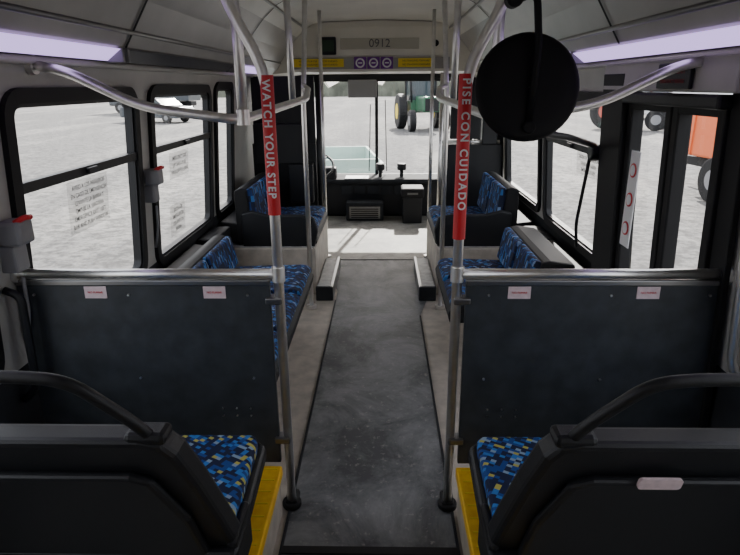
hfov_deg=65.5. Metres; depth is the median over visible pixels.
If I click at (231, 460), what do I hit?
cushion
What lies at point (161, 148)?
bar
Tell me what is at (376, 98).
pillar
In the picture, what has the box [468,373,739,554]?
seat
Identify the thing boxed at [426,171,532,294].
bench
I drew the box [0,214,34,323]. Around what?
handle
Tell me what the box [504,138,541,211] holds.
frame
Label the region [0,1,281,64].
trim
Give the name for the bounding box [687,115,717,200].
trailer
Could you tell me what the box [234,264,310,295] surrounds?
cushion
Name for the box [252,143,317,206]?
panel
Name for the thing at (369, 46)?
panel
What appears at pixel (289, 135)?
equipment box
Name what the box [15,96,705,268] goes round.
ground
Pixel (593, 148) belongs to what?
grab rail
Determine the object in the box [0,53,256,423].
wall
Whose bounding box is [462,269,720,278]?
rail
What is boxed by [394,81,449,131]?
tractor
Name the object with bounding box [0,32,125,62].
fluorescent light strip
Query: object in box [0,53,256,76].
trim
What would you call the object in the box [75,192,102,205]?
notice
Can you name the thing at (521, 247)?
bench
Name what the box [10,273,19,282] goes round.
wall flange
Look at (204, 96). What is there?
window
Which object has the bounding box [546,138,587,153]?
bar
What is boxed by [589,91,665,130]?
tractor
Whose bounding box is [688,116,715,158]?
tub
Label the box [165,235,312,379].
bench
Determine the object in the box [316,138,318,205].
seat
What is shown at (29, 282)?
channel
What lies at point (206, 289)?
label
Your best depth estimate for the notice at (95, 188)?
2.40 m
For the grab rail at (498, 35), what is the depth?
1.88 m
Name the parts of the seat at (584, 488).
panel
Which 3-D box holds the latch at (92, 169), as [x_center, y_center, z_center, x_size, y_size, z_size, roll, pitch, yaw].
[-1.133,-0.440,2.346,0.016,0.024,0.080,0,19,1]
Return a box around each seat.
[0,370,265,554]
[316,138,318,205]
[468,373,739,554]
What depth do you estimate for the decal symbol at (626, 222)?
2.50 m
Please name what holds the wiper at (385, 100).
attached to the glass
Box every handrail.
[301,0,316,309]
[317,10,330,257]
[424,9,435,257]
[435,0,448,309]
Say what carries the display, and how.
attached to the panel at (369, 46)
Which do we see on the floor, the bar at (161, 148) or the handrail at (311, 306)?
the handrail at (311, 306)
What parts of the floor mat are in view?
edge trim, seam trim, edge trim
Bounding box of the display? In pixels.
[322,37,335,54]
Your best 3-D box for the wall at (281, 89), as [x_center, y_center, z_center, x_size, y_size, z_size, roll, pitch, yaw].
[-0.776,-1.501,5.163,0.560,0.580,0.030,0,19,1]
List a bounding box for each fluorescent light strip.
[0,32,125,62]
[124,49,233,71]
[230,66,256,73]
[571,25,739,63]
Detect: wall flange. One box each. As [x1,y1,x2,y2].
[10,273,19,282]
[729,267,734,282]
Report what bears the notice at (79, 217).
attached to the film
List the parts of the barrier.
post, rail, panel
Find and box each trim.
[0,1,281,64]
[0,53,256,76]
[125,0,147,47]
[244,1,282,48]
[264,0,301,26]
[449,0,483,28]
[479,0,739,61]
[576,47,739,69]
[598,0,619,43]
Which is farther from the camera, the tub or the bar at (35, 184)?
the tub
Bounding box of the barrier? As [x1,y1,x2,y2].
[437,73,502,206]
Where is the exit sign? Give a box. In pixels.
[656,63,694,88]
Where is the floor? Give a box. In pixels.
[264,216,469,554]
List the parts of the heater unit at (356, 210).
grille plate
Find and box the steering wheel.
[325,154,334,177]
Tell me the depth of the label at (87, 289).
1.92 m
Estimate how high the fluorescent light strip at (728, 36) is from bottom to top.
0.053 m
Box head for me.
[298,73,458,81]
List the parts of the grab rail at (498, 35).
cross rail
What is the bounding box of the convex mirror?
[475,0,579,141]
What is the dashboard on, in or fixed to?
on the floor
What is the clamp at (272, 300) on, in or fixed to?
attached to the pole at (292, 501)
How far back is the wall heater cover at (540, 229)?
3.96 m
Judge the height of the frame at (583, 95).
0.880 m
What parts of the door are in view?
leaf front stile, leaf front stile, rear door leaf stile, rear door leaf stile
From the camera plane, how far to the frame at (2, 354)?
1.85 m
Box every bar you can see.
[23,152,136,193]
[156,132,209,153]
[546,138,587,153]
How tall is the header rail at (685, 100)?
0.045 m
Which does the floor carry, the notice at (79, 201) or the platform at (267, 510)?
the platform at (267, 510)
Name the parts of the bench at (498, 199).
backrest, backrest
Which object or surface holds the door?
in the wall at (725, 403)
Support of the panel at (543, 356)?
attached to the wall at (725, 403)
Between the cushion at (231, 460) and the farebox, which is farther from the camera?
the farebox
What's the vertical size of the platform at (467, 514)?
0.208 m
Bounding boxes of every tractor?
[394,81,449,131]
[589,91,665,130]
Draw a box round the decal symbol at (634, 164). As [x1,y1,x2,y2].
[630,163,636,177]
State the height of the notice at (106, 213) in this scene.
0.018 m
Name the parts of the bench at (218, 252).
backrest, backrest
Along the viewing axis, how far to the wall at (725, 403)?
1.97 m
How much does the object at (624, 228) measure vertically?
0.046 m
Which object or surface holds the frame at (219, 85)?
attached to the wall at (13, 410)
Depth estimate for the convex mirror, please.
1.59 m
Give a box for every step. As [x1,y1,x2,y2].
[316,256,340,300]
[413,256,435,300]
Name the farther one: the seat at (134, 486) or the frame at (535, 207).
the frame at (535, 207)
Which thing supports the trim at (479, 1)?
attached to the ceiling
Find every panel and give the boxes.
[16,284,281,461]
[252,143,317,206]
[272,20,478,75]
[457,285,718,463]
[603,53,739,92]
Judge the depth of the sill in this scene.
7.26 m
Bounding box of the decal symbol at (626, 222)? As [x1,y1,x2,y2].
[622,221,627,234]
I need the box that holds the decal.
[619,150,641,247]
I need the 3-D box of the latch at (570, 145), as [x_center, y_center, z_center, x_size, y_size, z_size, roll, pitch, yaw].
[1.160,-0.770,3.345,0.016,0.024,0.080,0,19,1]
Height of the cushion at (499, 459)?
0.057 m
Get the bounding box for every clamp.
[265,294,281,304]
[275,432,289,443]
[448,433,462,444]
[454,294,470,304]
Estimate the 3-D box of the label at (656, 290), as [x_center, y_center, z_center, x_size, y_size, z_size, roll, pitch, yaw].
[0.912,0.050,1.883,0.074,0.042,0.003,0,19,1]
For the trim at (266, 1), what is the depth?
4.07 m
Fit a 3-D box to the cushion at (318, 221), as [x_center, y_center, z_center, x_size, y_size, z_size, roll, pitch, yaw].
[-0.642,-0.418,4.531,0.476,0.055,0.390,0,19,1]
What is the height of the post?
1.600 m
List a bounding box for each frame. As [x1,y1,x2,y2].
[0,87,147,268]
[0,327,4,369]
[147,85,213,264]
[213,82,234,217]
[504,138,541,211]
[542,91,602,261]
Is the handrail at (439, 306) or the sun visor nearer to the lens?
the handrail at (439, 306)
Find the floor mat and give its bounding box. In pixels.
[278,216,460,554]
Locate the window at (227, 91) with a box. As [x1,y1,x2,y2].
[219,89,231,210]
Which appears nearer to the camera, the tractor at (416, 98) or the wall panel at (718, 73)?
the wall panel at (718, 73)
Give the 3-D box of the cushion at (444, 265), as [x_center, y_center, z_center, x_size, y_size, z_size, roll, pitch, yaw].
[0.662,-0.048,3.635,0.436,0.055,0.370,0,19,1]
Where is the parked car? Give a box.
[120,98,193,122]
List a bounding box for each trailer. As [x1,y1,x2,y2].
[325,146,385,172]
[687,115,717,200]
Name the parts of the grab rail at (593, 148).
arm, rod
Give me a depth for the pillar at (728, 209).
1.83 m
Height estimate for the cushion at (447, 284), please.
0.055 m
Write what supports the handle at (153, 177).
attached to the wall at (13, 410)
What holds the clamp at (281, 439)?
attached to the pole at (292, 501)
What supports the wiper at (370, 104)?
attached to the glass
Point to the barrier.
(485, 154)
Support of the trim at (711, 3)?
attached to the ceiling
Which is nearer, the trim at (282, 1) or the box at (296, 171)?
the trim at (282, 1)
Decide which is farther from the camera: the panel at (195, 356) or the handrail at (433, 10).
the handrail at (433, 10)
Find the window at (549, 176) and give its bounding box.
[546,101,592,251]
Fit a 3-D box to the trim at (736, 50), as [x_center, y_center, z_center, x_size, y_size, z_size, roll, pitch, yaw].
[1.096,-0.794,2.083,0.028,0.027,6.500,0,19,1]
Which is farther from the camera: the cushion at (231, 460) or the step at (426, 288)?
the step at (426, 288)
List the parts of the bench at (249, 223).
backrest, backrest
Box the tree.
[200,81,450,97]
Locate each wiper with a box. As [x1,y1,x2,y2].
[369,104,370,170]
[385,100,386,170]
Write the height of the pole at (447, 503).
2.103 m
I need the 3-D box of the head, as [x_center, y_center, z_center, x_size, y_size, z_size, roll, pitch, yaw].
[0.103,-2.402,6.893,2.300,0.100,0.060,0,19,1]
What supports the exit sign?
attached to the wall panel at (718, 73)
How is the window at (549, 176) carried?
in the wall at (725, 403)
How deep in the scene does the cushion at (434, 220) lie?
4.60 m
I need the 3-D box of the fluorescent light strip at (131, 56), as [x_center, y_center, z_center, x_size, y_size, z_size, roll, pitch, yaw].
[-0.990,-1.179,3.171,0.070,0.053,1.800,0,19,1]
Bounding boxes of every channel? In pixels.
[15,279,270,285]
[465,279,729,285]
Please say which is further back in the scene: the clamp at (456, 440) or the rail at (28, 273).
the clamp at (456, 440)
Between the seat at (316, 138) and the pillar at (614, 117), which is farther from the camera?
the seat at (316, 138)
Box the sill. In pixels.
[337,173,437,173]
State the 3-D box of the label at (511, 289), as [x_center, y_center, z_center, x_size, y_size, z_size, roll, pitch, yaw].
[0.492,0.050,1.892,0.074,0.042,0.003,0,19,1]
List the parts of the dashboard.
wiper motor, wiper motor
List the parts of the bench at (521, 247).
backrest, backrest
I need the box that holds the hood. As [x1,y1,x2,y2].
[415,96,439,111]
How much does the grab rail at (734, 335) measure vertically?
0.595 m
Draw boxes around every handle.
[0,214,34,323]
[144,165,163,247]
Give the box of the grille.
[425,99,438,110]
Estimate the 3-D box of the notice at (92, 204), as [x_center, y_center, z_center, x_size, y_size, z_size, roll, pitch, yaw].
[-1.173,-0.299,2.416,0.001,0.023,0.238,0,19,1]
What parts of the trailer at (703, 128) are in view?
frame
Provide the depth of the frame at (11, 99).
1.91 m
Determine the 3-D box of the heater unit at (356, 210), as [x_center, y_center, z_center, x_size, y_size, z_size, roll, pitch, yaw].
[-0.059,-0.798,6.827,0.440,0.218,0.210,0,19,1]
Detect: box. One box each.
[253,123,302,163]
[288,162,314,202]
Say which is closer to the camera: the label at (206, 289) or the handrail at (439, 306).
the label at (206, 289)
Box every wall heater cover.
[198,226,230,244]
[524,226,554,240]
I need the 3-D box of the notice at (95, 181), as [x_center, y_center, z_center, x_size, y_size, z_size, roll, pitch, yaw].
[-1.167,-0.387,2.385,0.001,0.023,0.275,0,19,1]
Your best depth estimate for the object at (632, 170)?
2.43 m
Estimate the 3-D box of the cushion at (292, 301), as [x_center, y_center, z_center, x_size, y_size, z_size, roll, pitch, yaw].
[-0.656,0.183,3.003,0.516,0.055,0.490,0,19,1]
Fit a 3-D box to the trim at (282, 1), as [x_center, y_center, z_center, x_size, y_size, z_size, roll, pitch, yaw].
[-0.760,-1.702,3.993,0.365,0.408,0.020,0,19,1]
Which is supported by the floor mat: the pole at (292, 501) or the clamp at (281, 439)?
the pole at (292, 501)
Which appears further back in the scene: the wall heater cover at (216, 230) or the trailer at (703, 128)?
the trailer at (703, 128)
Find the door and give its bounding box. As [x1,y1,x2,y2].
[614,103,730,268]
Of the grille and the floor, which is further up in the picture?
the grille
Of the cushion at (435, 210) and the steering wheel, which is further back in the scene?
the steering wheel
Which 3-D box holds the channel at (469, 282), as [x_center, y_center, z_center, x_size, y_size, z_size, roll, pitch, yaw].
[0.743,0.015,1.887,0.852,0.019,0.032,0,19,1]
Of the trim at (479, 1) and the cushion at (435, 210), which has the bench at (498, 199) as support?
the cushion at (435, 210)
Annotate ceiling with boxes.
[0,0,739,75]
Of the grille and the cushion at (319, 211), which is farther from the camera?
the grille
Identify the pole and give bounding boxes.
[221,0,301,510]
[438,0,506,512]
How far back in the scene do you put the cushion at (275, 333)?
2.58 m
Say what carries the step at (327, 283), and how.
on the floor
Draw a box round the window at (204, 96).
[156,93,210,255]
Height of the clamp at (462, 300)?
0.024 m
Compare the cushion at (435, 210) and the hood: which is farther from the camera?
the hood
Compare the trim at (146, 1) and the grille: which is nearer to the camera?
the trim at (146, 1)
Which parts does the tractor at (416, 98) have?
cab post, cab glass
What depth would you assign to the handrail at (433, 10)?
4.90 m
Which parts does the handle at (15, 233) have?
red handle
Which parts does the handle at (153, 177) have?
red handle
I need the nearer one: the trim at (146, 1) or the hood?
the trim at (146, 1)
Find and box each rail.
[16,269,272,278]
[436,0,705,118]
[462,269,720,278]
[546,132,599,246]
[622,92,733,109]
[727,254,739,372]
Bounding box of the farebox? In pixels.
[401,185,423,222]
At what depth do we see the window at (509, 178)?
5.15 m
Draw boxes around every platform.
[248,466,282,554]
[456,467,479,554]
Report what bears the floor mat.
on the floor
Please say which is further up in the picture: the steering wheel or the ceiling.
the ceiling
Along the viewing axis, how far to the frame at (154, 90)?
3.27 m
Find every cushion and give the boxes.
[181,435,257,516]
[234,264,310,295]
[271,292,299,331]
[273,331,277,361]
[281,206,325,218]
[312,216,320,226]
[428,205,484,218]
[432,216,439,226]
[438,258,504,280]
[444,279,465,305]
[477,437,542,516]
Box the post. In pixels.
[314,76,322,205]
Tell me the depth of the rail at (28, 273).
1.90 m
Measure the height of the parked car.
1.450 m
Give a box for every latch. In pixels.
[86,166,98,173]
[566,143,572,147]
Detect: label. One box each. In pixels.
[83,286,107,297]
[203,286,225,297]
[508,286,530,298]
[636,287,660,298]
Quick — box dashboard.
[326,163,440,215]
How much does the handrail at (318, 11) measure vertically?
2.100 m
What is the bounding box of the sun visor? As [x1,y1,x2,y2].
[348,80,376,97]
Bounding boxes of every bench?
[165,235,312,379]
[220,172,327,293]
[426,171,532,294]
[435,225,584,322]
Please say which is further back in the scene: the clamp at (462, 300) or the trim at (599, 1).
the trim at (599, 1)
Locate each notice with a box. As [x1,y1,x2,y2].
[71,184,105,199]
[72,177,103,189]
[74,211,107,229]
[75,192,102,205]
[75,205,105,221]
[76,199,103,213]
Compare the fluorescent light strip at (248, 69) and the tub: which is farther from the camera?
the tub
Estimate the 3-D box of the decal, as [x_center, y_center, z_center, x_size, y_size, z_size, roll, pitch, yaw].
[1.119,-0.335,2.474,0.004,0.410,0.090,0,19,1]
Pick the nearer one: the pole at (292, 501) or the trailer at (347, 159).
the pole at (292, 501)
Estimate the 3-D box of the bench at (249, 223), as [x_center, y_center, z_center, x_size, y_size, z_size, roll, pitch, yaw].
[-0.752,-0.398,4.730,0.748,0.803,0.950,0,19,1]
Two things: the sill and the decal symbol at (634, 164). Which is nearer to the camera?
the decal symbol at (634, 164)
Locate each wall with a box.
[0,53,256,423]
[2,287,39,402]
[250,76,315,142]
[474,47,739,427]
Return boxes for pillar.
[375,77,377,173]
[591,74,636,268]
[698,93,739,427]
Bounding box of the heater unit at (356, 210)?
[346,200,383,220]
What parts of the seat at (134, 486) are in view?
panel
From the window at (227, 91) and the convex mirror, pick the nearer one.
the convex mirror
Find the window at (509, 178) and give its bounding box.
[507,139,536,203]
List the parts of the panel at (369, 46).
number plate, raised panel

